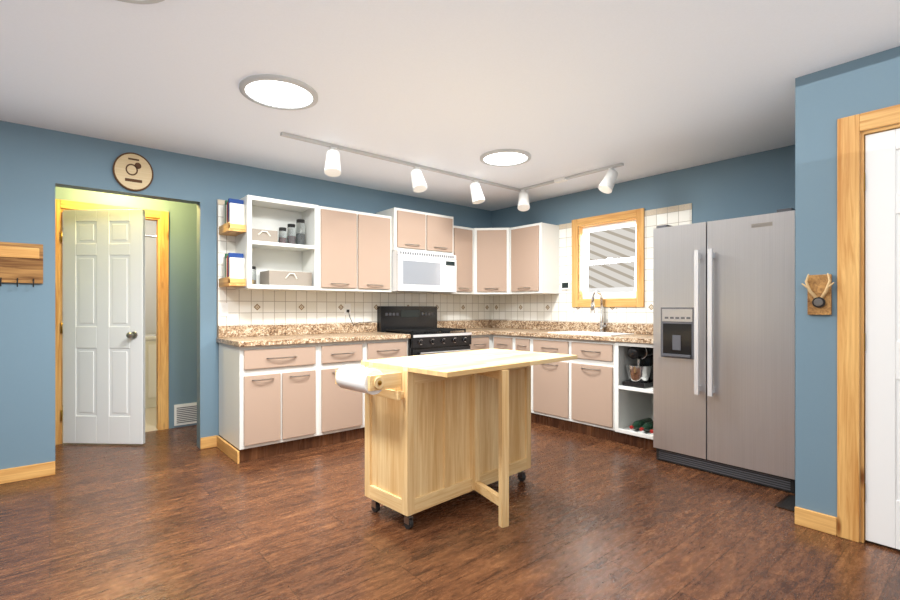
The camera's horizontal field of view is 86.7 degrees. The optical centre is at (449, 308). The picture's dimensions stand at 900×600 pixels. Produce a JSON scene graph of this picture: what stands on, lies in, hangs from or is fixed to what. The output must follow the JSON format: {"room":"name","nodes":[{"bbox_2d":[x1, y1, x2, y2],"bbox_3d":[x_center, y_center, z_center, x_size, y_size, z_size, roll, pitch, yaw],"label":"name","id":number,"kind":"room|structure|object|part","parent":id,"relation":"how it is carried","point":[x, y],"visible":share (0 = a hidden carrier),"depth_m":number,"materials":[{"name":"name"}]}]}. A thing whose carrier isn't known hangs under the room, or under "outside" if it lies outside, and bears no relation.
{"room":"kitchen","nodes":[
{"label":"kitchen","id":0,"kind":"room"},
{"bbox_2d":[62,212,155,404],"bbox_3d":[-4.061,-0.040,6.318,3.300,2.420,0.100,0,0,-40],"label":"wall","id":1,"kind":"structure","parent":0,"point":[150,282],"depth_m":6.31,"materials":[{"name":"white paint"}]},
{"bbox_2d":[55,187,196,428],"bbox_3d":[-2.711,-0.040,4.709,3.300,2.420,0.100,0,0,-40],"label":"wall","id":2,"kind":"structure","parent":0,"point":[182,303],"depth_m":4.66,"materials":[{"name":"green paint"}]},
{"bbox_2d":[63,209,145,443],"bbox_3d":[-2.965,0.158,4.091,0.706,2.000,0.194,0,0,3],"label":"hall door","id":3,"kind":"structure","parent":2,"relation":"in","point":[104,333],"depth_m":4.08,"materials":[{"name":"white paint"}]},
{"bbox_2d":[55,199,168,444],"bbox_3d":[-3.091,0.119,4.369,0.884,2.102,0.133,0,0,-40],"label":"door frame","id":4,"kind":"structure","parent":2,"relation":"attached to","point":[164,320],"depth_m":4.57,"materials":[{"name":"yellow wood"}]},
{"bbox_3d":[-3.091,0.155,4.369,0.740,2.030,0.133,0,0,-40],"label":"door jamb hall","id":5,"kind":"part","parent":4,"relation":"part of","materials":[{"name":"wood"}]},
{"bbox_3d":[-3.064,-0.896,4.336,0.740,0.072,0.018,0,0,-40],"label":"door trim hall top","id":6,"kind":"part","parent":4,"relation":"part of","materials":[{"name":"yellow wood"}]},
{"bbox_2d":[174,402,196,425],"bbox_3d":[-2.567,1.048,4.755,0.320,0.205,0.012,0,0,-40],"label":"air vent","id":7,"kind":"object","parent":2,"relation":"in","point":[185,414],"visible":0.62,"depth_m":4.71,"materials":[{"name":"white metal"}]},
{"bbox_2d":[219,198,245,286],"bbox_3d":[-1.812,-0.534,3.967,0.133,0.709,0.288,0,0,-40],"label":"shelf books","id":8,"kind":"object","parent":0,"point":[233,225],"visible":1,"depth_m":3.88,"materials":[{"name":"white paper"}]},
{"bbox_2d":[0,121,491,469],"bbox_3d":[-2.512,-0.040,3.662,8.100,2.420,0.120,0,0,-40],"label":"wall","id":9,"kind":"structure","parent":0,"point":[38,165],"depth_m":3.40,"materials":[{"name":"blue paint"}]},
{"bbox_2d":[0,242,42,286],"bbox_3d":[-2.971,-0.291,3.156,0.425,0.298,0.063,0,0,-40],"label":"key rack","id":10,"kind":"object","parent":9,"relation":"attached to","point":[21,262],"visible":0.98,"depth_m":3.23,"materials":[{"name":"brown wood"}]},
{"bbox_2d":[0,435,217,483],"bbox_3d":[-3.721,1.123,2.558,4.588,0.095,0.016,0,0,-40],"label":"baseboard","id":11,"kind":"structure","parent":9,"relation":"attached to","point":[15,474],"depth_m":3.28,"materials":[{"name":"brown wood"}]},
{"bbox_2d":[113,152,152,191],"bbox_3d":[-2.419,-1.040,3.646,0.260,0.291,0.023,0,0,-40],"label":"wood slice","id":12,"kind":"object","parent":9,"relation":"attached to","point":[132,171],"visible":0.98,"depth_m":3.63,"materials":[{"name":"beige wood"}]},
{"bbox_2d":[296,204,359,291],"bbox_3d":[-1.142,-0.540,4.504,0.428,0.760,0.330,0,0,-40],"label":"upper cabinet","id":13,"kind":"object","parent":9,"relation":"attached to","point":[341,250],"depth_m":4.37,"materials":[{"name":"white wood"}]},
{"bbox_2d":[252,219,311,285],"bbox_3d":[-1.508,-0.490,4.186,0.530,0.622,0.248,0,0,-40],"label":"jars","id":14,"kind":"object","parent":13,"relation":"in","point":[292,234],"visible":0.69,"depth_m":4.16,"materials":[{"name":"beige wicker"}]},
{"bbox_2d":[356,212,391,292],"bbox_3d":[-0.828,-0.540,4.768,0.394,0.760,0.330,0,0,-40],"label":"upper cabinet","id":15,"kind":"object","parent":9,"relation":"attached to","point":[375,229],"depth_m":4.65,"materials":[{"name":"white wood"}]},
{"bbox_2d":[376,207,452,254],"bbox_3d":[-0.353,-0.793,5.119,0.776,0.423,0.403,0,0,-40],"label":"upper cabinet","id":16,"kind":"object","parent":9,"relation":"attached to","point":[417,231],"visible":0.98,"depth_m":4.95,"materials":[{"name":"white wood"}]},
{"bbox_2d":[392,250,455,292],"bbox_3d":[-0.351,-0.374,5.117,0.766,0.408,0.409,0,0,-40],"label":"microwave","id":17,"kind":"object","parent":16,"relation":"attached to","point":[417,272],"visible":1,"depth_m":4.92,"materials":[{"name":"white plastic"}]},
{"bbox_2d":[434,225,472,294],"bbox_3d":[0.060,-0.540,5.492,0.328,0.760,0.363,0,0,-40],"label":"wall-mounted unit","id":18,"kind":"object","parent":9,"relation":"attached to","point":[463,244],"visible":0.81,"depth_m":5.38,"materials":[{"name":"white wood"}]},
{"bbox_2d":[464,228,523,295],"bbox_3d":[0.499,-0.540,5.700,0.608,0.760,0.608,0,0,-40],"label":"upper cabinet","id":19,"kind":"object","parent":9,"relation":"attached to","point":[491,261],"visible":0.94,"depth_m":5.45,"materials":[{"name":"white wood"}]},
{"bbox_2d":[0,405,899,599],"bbox_3d":[-1.239,1.200,2.146,8.100,0.060,10.120,0,0,-40],"label":"floor","id":20,"kind":"structure","parent":0,"point":[177,513],"depth_m":2.45,"materials":[{"name":"brown wood"}]},
{"bbox_2d":[145,334,155,407],"bbox_3d":[-3.397,0.665,5.993,0.840,1.010,0.490,0,0,-40],"label":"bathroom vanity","id":21,"kind":"object","parent":20,"relation":"on","point":[150,370],"visible":0.04,"depth_m":5.59,"materials":[{"name":"white wood"}]},
{"bbox_2d":[217,436,238,463],"bbox_3d":[-1.774,1.123,3.802,0.016,0.095,0.580,0,0,-40],"label":"baseboard","id":22,"kind":"structure","parent":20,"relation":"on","point":[228,449],"depth_m":3.75,"materials":[{"name":"brown wood"}]},
{"bbox_2d":[219,343,322,461],"bbox_3d":[-1.525,0.730,4.006,0.625,0.880,0.600,0,0,-40],"label":"base cabinet","id":23,"kind":"object","parent":20,"relation":"on","point":[277,399],"depth_m":3.78,"materials":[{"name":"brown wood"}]},
{"bbox_2d":[216,322,410,346],"bbox_3d":[-1.173,0.220,4.286,1.563,0.139,0.626,0,0,-40],"label":"countertop","id":24,"kind":"structure","parent":23,"relation":"on","point":[254,335],"depth_m":4.25,"materials":[{"name":"stone"}]},
{"bbox_2d":[323,341,366,445],"bbox_3d":[-1.117,0.730,4.349,0.440,0.880,0.600,0,0,-40],"label":"base cabinet","id":25,"kind":"object","parent":20,"relation":"on","point":[343,409],"depth_m":4.12,"materials":[{"name":"brown wood"}]},
{"bbox_2d":[367,339,407,359],"bbox_3d":[-0.765,0.730,4.644,0.480,0.880,0.600,0,0,-40],"label":"base cabinet","id":26,"kind":"object","parent":20,"relation":"on","point":[390,348],"depth_m":4.41,"materials":[{"name":"brown wood"}]},
{"bbox_2d":[377,306,471,355],"bbox_3d":[-0.255,0.575,5.002,0.750,1.190,0.704,0,0,-40],"label":"range","id":27,"kind":"object","parent":20,"relation":"on","point":[419,325],"visible":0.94,"depth_m":4.99,"materials":[{"name":"black metal"}]},
{"bbox_2d":[335,349,577,528],"bbox_3d":[0.085,0.738,2.847,1.394,0.865,0.740,0,0,-45],"label":"island cart","id":28,"kind":"object","parent":20,"relation":"on","point":[440,428],"visible":1,"depth_m":2.66,"materials":[{"name":"brown wood"}]},
{"bbox_2d":[469,334,492,350],"bbox_3d":[0.375,0.730,5.580,0.948,0.880,0.633,0,0,-40],"label":"base cabinet","id":29,"kind":"object","parent":20,"relation":"on","point":[479,342],"visible":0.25,"depth_m":5.18,"materials":[{"name":"pink wood"}]},
{"bbox_2d":[493,334,512,349],"bbox_3d":[0.796,0.730,5.351,0.600,0.880,0.320,0,0,-40],"label":"base cabinet","id":30,"kind":"object","parent":20,"relation":"on","point":[505,342],"depth_m":5.15,"materials":[{"name":"brown wood"}]},
{"bbox_2d":[437,320,491,334],"bbox_3d":[0.132,0.220,5.379,0.313,0.139,0.629,0,0,-40],"label":"countertop","id":31,"kind":"structure","parent":30,"relation":"on","point":[477,327],"depth_m":5.74,"materials":[{"name":"stone"}]},
{"bbox_2d":[217,199,492,337],"bbox_3d":[-0.715,-0.330,5.085,3.278,1.200,0.009,0,0,-40],"label":"tiled wall","id":32,"kind":"structure","parent":31,"relation":"on","point":[259,307],"depth_m":4.59,"materials":[{"name":"white tile"}]},
{"bbox_2d":[219,303,227,315],"bbox_3d":[-1.922,0.012,4.032,0.063,0.101,0.055,0,0,-40],"label":"outlet plates","id":33,"kind":"object","parent":32,"relation":"attached to","point":[223,309],"depth_m":4.06,"materials":[{"name":"white plastic"}]},
{"bbox_2d":[344,304,363,324],"bbox_3d":[-0.982,0.065,4.821,0.214,0.201,0.055,0,0,-40],"label":"outlet plates","id":34,"kind":"object","parent":32,"relation":"attached to","point":[347,307],"depth_m":4.81,"materials":[{"name":"white plastic"}]},
{"bbox_2d":[513,336,568,422],"bbox_3d":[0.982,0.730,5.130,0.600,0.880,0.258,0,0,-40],"label":"base cabinet","id":35,"kind":"object","parent":20,"relation":"on","point":[549,381],"depth_m":4.69,"materials":[{"name":"brown wood"}]},
{"bbox_2d":[492,320,652,343],"bbox_3d":[1.093,0.220,4.972,0.636,0.139,2.488,0,0,-40],"label":"countertop","id":36,"kind":"structure","parent":35,"relation":"on","point":[643,333],"depth_m":4.89,"materials":[{"name":"stone"}]},
{"bbox_2d":[548,331,633,335],"bbox_3d":[1.367,0.341,4.672,0.404,0.199,0.704,0,0,-40],"label":"sink","id":37,"kind":"object","parent":36,"relation":"in","point":[591,333],"visible":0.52,"depth_m":4.71,"materials":[{"name":"white"}]},
{"bbox_2d":[493,203,691,323],"bbox_3d":[1.341,-0.340,5.178,0.008,1.220,2.490,0,0,-40],"label":"tiled wall","id":38,"kind":"structure","parent":36,"relation":"on","point":[534,307],"depth_m":5.19,"materials":[{"name":"white tile"}]},
{"bbox_2d":[561,281,570,289],"bbox_3d":[1.270,-0.250,5.240,0.021,0.090,0.115,0,0,-40],"label":"light switch","id":39,"kind":"object","parent":38,"relation":"attached to","point":[565,285],"visible":1,"depth_m":5.23,"materials":[{"name":"white plastic"}]},
{"bbox_2d":[591,291,607,331],"bbox_3d":[1.501,0.037,4.778,0.212,0.424,0.113,0,0,-40],"label":"faucet","id":40,"kind":"object","parent":36,"relation":"on","point":[602,325],"visible":0.88,"depth_m":4.82,"materials":[{"name":"silver metal"}]},
{"bbox_2d":[653,208,794,492],"bbox_3d":[2.132,0.270,3.552,0.847,1.800,0.910,0,0,-40],"label":"fridge","id":41,"kind":"object","parent":20,"relation":"on","point":[724,347],"visible":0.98,"depth_m":3.27,"materials":[{"name":"grey metal"}]},
{"bbox_2d":[774,494,794,511],"bbox_3d":[2.053,1.167,2.858,0.280,0.006,0.110,0,0,-40],"label":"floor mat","id":42,"kind":"object","parent":20,"relation":"in","point":[787,502],"visible":0.52,"depth_m":2.84,"materials":[{"name":"black rubber"}]},
{"bbox_2d":[0,0,899,210],"bbox_3d":[-1.239,-1.290,2.146,8.100,0.080,10.120,0,0,-40],"label":"ceiling","id":43,"kind":"structure","parent":0,"point":[557,89],"depth_m":2.59,"materials":[{"name":"white paint"}]},
{"bbox_2d":[117,0,163,3],"bbox_3d":[-1.240,-1.240,1.727,0.420,0.020,0.420,0,0,-40],"label":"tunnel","id":44,"kind":"object","parent":43,"relation":"attached to","point":[143,1],"visible":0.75,"depth_m":1.92,"materials":[{"name":"grey"}]},
{"bbox_2d":[239,74,317,109],"bbox_3d":[-0.986,-1.240,2.762,0.430,0.020,0.430,0,0,-40],"label":"ceiling light","id":45,"kind":"object","parent":43,"relation":"attached to","point":[280,92],"visible":0.92,"depth_m":2.73,"materials":[{"name":"grey plastic"}]},
{"bbox_2d":[280,132,623,210],"bbox_3d":[0.147,-1.128,3.790,2.578,0.243,1.237,0,0,-40],"label":"track light","id":46,"kind":"object","parent":43,"relation":"attached to","point":[419,185],"visible":1,"depth_m":4.14,"materials":[{"name":"grey metal"}]},
{"bbox_2d":[480,149,530,166],"bbox_3d":[0.459,-1.240,3.949,0.420,0.020,0.420,0,0,-40],"label":"ceiling light","id":47,"kind":"object","parent":43,"relation":"attached to","point":[505,157],"visible":0.98,"depth_m":3.92,"materials":[{"name":"grey"}]},
{"bbox_2d":[622,347,652,432],"bbox_3d":[1.692,0.682,4.096,0.341,0.735,0.310,0,0,-40],"label":"stand mixer","id":48,"kind":"object","parent":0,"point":[640,373],"visible":0.69,"depth_m":4.05,"materials":[{"name":"black"}]},
{"bbox_2d":[492,145,794,227],"bbox_3d":[1.766,-0.040,4.771,0.120,2.420,3.680,0,0,-40],"label":"wall","id":49,"kind":"structure","parent":0,"point":[760,183],"depth_m":4.18,"materials":[{"name":"blue paint"}]},
{"bbox_2d":[510,222,558,294],"bbox_3d":[0.934,-0.540,5.372,0.363,0.760,0.450,0,0,-40],"label":"upper cabinet","id":50,"kind":"object","parent":49,"relation":"attached to","point":[534,258],"visible":1,"depth_m":5.24,"materials":[{"name":"white wood"}]},
{"bbox_2d":[572,208,643,306],"bbox_3d":[1.629,-0.482,4.898,0.126,0.945,0.820,0,0,-40],"label":"window","id":51,"kind":"structure","parent":49,"relation":"in","point":[624,216],"depth_m":4.91,"materials":[{"name":"brown wood"}]},
{"bbox_3d":[1.657,-0.482,4.922,0.054,0.769,0.644,0,0,-40],"label":"window sash","id":52,"kind":"part","parent":51,"relation":"part of","materials":[{"name":"white plastic"}]},
{"bbox_2d":[795,46,899,516],"bbox_3d":[3.016,-0.040,1.330,0.120,2.420,3.400,0,0,-40],"label":"wall","id":53,"kind":"structure","parent":0,"point":[826,99],"depth_m":2.51,"materials":[{"name":"blue paint"}]},
{"bbox_2d":[795,506,836,535],"bbox_3d":[2.925,1.123,1.332,0.016,0.095,3.280,0,0,-40],"label":"baseboard","id":54,"kind":"structure","parent":53,"relation":"attached to","point":[817,521],"depth_m":2.51,"materials":[{"name":"brown wood"}]},
{"bbox_2d":[802,273,833,314],"bbox_3d":[1.927,-0.073,2.493,0.052,0.215,0.138,0,0,-40],"label":"antler mount","id":55,"kind":"object","parent":53,"relation":"attached to","point":[819,288],"visible":0.96,"depth_m":2.49,"materials":[{"name":"brown wood"}]},
{"bbox_2d":[837,104,899,542],"bbox_3d":[2.350,0.101,2.109,0.138,2.138,0.985,0,0,-40],"label":"door frame","id":56,"kind":"structure","parent":53,"relation":"attached to","point":[848,327],"depth_m":2.39,"materials":[{"name":"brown wood"}]},
{"bbox_2d":[865,128,899,549],"bbox_3d":[2.334,0.148,2.095,0.194,2.020,0.775,0,0,-40],"label":"door","id":57,"kind":"structure","parent":53,"relation":"in","point":[882,332],"depth_m":2.33,"materials":[{"name":"white paint"}]},
{"label":"outside","id":58,"kind":"structure","parent":0,"visible":0},
{"bbox_2d":[588,226,635,292],"bbox_3d":[1.950,-0.482,5.167,0.010,2.395,2.270,0,0,-40],"label":"view","id":59,"kind":"structure","parent":58,"point":[617,243],"depth_m":5.32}
]}

